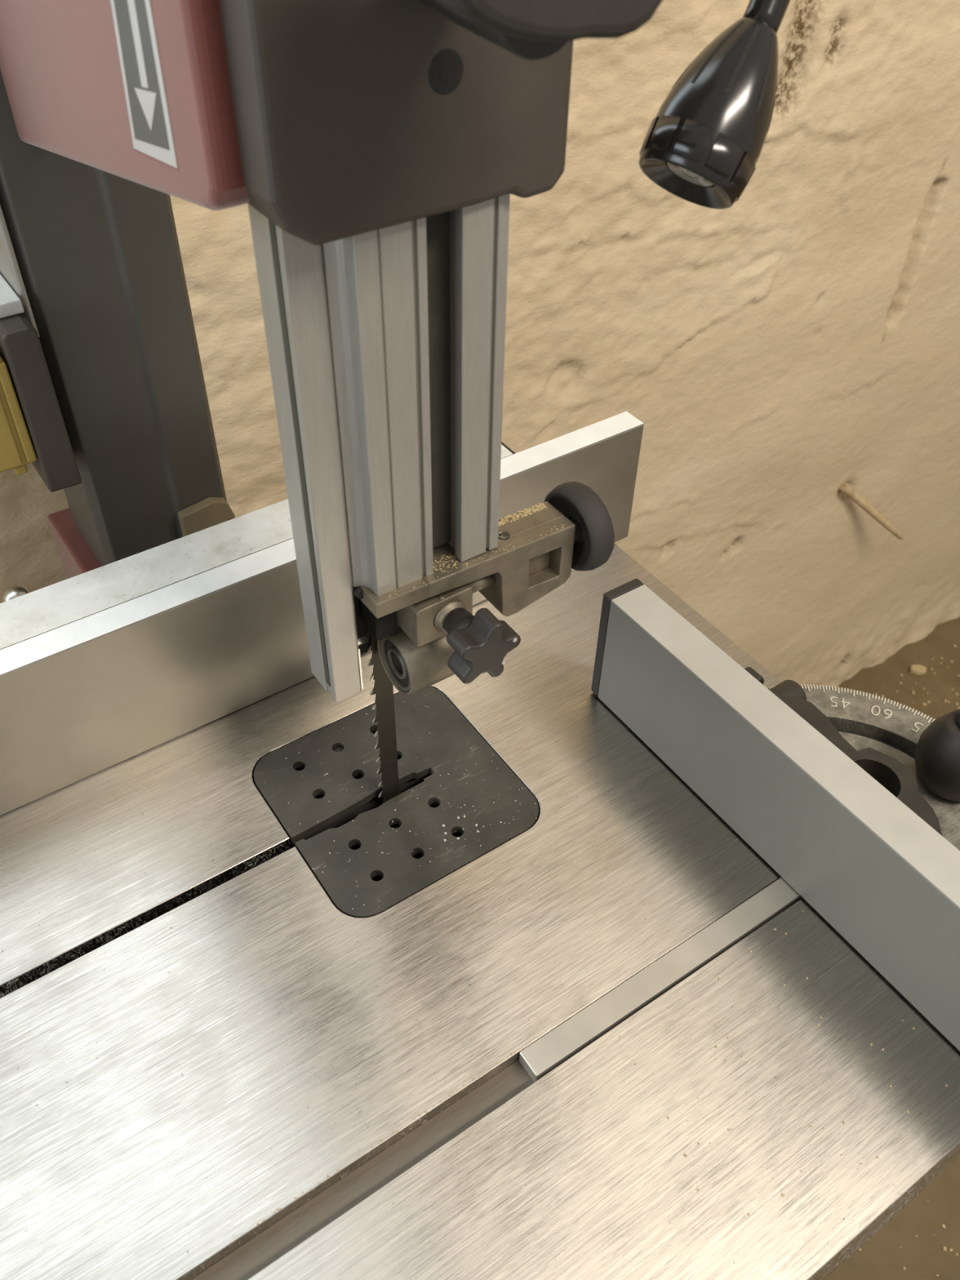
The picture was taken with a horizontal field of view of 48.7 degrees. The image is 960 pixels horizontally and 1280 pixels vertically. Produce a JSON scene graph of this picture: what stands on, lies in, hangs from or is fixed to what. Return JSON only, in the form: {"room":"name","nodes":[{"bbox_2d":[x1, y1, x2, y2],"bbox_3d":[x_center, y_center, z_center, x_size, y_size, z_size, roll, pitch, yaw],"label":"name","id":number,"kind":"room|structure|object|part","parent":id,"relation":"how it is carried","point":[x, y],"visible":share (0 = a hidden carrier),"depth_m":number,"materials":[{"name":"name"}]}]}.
{"room":"workshop","nodes":[
{"label":"workshop","id":0,"kind":"room"},
{"bbox_2d":[0,0,959,687],"bbox_3d":[0.053,-0.526,0.957,4.914,2.343,0.209,-25,50,-24],"label":"wall","id":1,"kind":"structure","parent":0,"point":[796,340],"depth_m":1.20,"materials":[{"name":"paint"}]},
{"bbox_2d":[839,481,903,539],"bbox_3d":[0.604,-0.198,1.635,0.132,0.116,0.014,-5,44,-6],"label":"nail","id":2,"kind":"object","parent":1,"relation":"attached to","point":[845,487],"visible":1,"depth_m":1.62,"materials":[{"name":"paint"}]},
{"bbox_2d":[824,616,959,1279],"bbox_3d":[0.781,1.049,1.062,5.000,0.060,2.459,-25,50,-24],"label":"floor","id":3,"kind":"structure","parent":0,"point":[923,1256],"depth_m":1.36,"materials":[{"name":"wood"}]},
{"bbox_2d":[0,0,959,1279],"bbox_3d":[-0.103,0.149,0.698,0.586,1.710,0.707,-25,50,-24],"label":"saw","id":4,"kind":"object","parent":3,"relation":"on","point":[195,1037],"visible":0.94,"depth_m":0.50,"materials":[{"name":"metal"}]},
{"bbox_3d":[-0.272,-0.195,0.585,0.020,0.008,0.068,-25,50,-24],"label":"box lid","id":5,"kind":"part","parent":4,"relation":"part of","materials":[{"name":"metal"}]},
{"bbox_2d":[0,355,36,475],"bbox_3d":[-0.286,-0.142,0.607,0.027,0.081,0.072,-25,50,-24],"label":"switch","id":6,"kind":"object","parent":4,"relation":"attached to","point":[18,381],"depth_m":0.59,"materials":[{"name":"yellow plastic"}]},
{"bbox_3d":[-0.157,0.271,0.821,0.024,0.583,0.556,-25,50,-24],"label":"wheel door","id":7,"kind":"part","parent":4,"relation":"part of","materials":[{"name":"red paint"}]},
{"bbox_3d":[-0.189,-0.353,0.371,0.018,0.415,0.410,-25,50,-24],"label":"wheel door","id":8,"kind":"part","parent":4,"relation":"part of","materials":[{"name":"red paint"}]},
{"bbox_2d":[0,411,644,815],"bbox_3d":[-0.155,-0.019,0.662,0.599,0.100,0.071,-25,50,-24],"label":"fence","id":9,"kind":"object","parent":4,"relation":"on","point":[101,668],"visible":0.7,"depth_m":0.61,"materials":[{"name":"metal"}]},
{"bbox_3d":[-0.140,-0.040,0.612,0.599,0.001,0.018,-25,50,-24],"label":"plate","id":10,"kind":"part","parent":9,"relation":"part of","materials":[{"name":"metal"}]},
{"bbox_3d":[-0.051,-0.020,0.518,0.013,0.394,0.001,-25,50,-24],"label":"saw blade","id":11,"kind":"part","parent":4,"relation":"part of","materials":[{"name":"metal"}]},
{"bbox_2d":[253,686,538,917],"bbox_3d":[-0.051,0.099,0.636,0.132,0.029,0.132,-25,50,-24],"label":"insert","id":12,"kind":"object","parent":4,"relation":"on","point":[322,787],"visible":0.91,"depth_m":0.62,"materials":[{"name":"plastic"}]},
{"bbox_2d":[330,760,520,909],"bbox_3d":[-0.030,0.108,0.605,0.122,0.001,0.051,-25,50,-24],"label":"sawdust","id":13,"kind":"object","parent":12,"relation":"on","point":[458,817],"visible":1,"depth_m":0.61},
{"bbox_3d":[-0.029,-0.129,0.405,0.070,0.247,0.037,-25,50,-24],"label":"guide post","id":14,"kind":"part","parent":4,"relation":"part of","materials":[{"name":"metal"}]},
{"bbox_2d":[388,502,564,597],"bbox_3d":[-0.005,-0.043,0.495,0.100,0.003,0.023,-25,50,-24],"label":"sawdust","id":15,"kind":"object","parent":4,"relation":"on","point":[541,505],"visible":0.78,"depth_m":0.51},
{"bbox_3d":[-0.001,-0.028,0.510,0.016,0.009,0.009,-25,50,-24],"label":"guide rod","id":16,"kind":"part","parent":4,"relation":"part of","materials":[{"name":"metal"}]},
{"bbox_3d":[0.002,0.003,0.488,0.033,0.034,0.014,-25,50,-24],"label":"star knob","id":17,"kind":"part","parent":4,"relation":"part of","materials":[{"name":"black plastic"}]},
{"bbox_3d":[0.016,-0.178,0.252,0.078,0.066,0.020,-25,50,-24],"label":"tension knob","id":18,"kind":"part","parent":4,"relation":"part of","materials":[{"name":"black plastic"}]},
{"bbox_2d":[257,910,947,1224],"bbox_3d":[0.072,0.232,0.480,0.311,0.001,0.142,-25,50,-24],"label":"sawdust","id":19,"kind":"object","parent":4,"relation":"on","point":[750,951],"visible":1,"depth_m":0.49},
{"bbox_2d":[638,0,790,208],"bbox_3d":[0.062,-0.322,0.339,0.149,0.322,0.104,30,51,27],"label":"work lamp","id":20,"kind":"object","parent":4,"relation":"attached to","point":[703,146],"visible":1,"depth_m":0.38,"materials":[{"name":"black plastic"}]},
{"bbox_2d":[519,578,959,1082],"bbox_3d":[0.187,0.108,0.554,0.287,0.097,0.272,9,45,8],"label":"gauge","id":21,"kind":"object","parent":4,"relation":"on","point":[852,797],"visible":1,"depth_m":0.56,"materials":[{"name":"dark paint"},{"name":"dark plastic"},{"name":"steel"}]},
{"bbox_3d":[0.268,0.063,0.591,0.046,0.047,0.046,-25,50,-24],"label":"locking handle","id":22,"kind":"part","parent":21,"relation":"part of","materials":[{"name":"black plastic"}]},
{"bbox_2d":[858,644,959,1275],"bbox_3d":[0.707,0.413,1.669,0.332,0.004,1.311,17,46,15],"label":"crumbs","id":23,"kind":"object","parent":3,"relation":"on","point":[954,646],"visible":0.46,"depth_m":1.98,"materials":[{"name":"beige wood"}]},
{"bbox_2d":[909,664,926,675],"bbox_3d":[0.839,0.057,2.033,0.029,0.012,0.022,15,46,13],"label":"chip","id":24,"kind":"object","parent":3,"relation":"on","point":[916,669],"visible":1,"depth_m":2.03,"materials":[{"name":"paint"}]}
]}

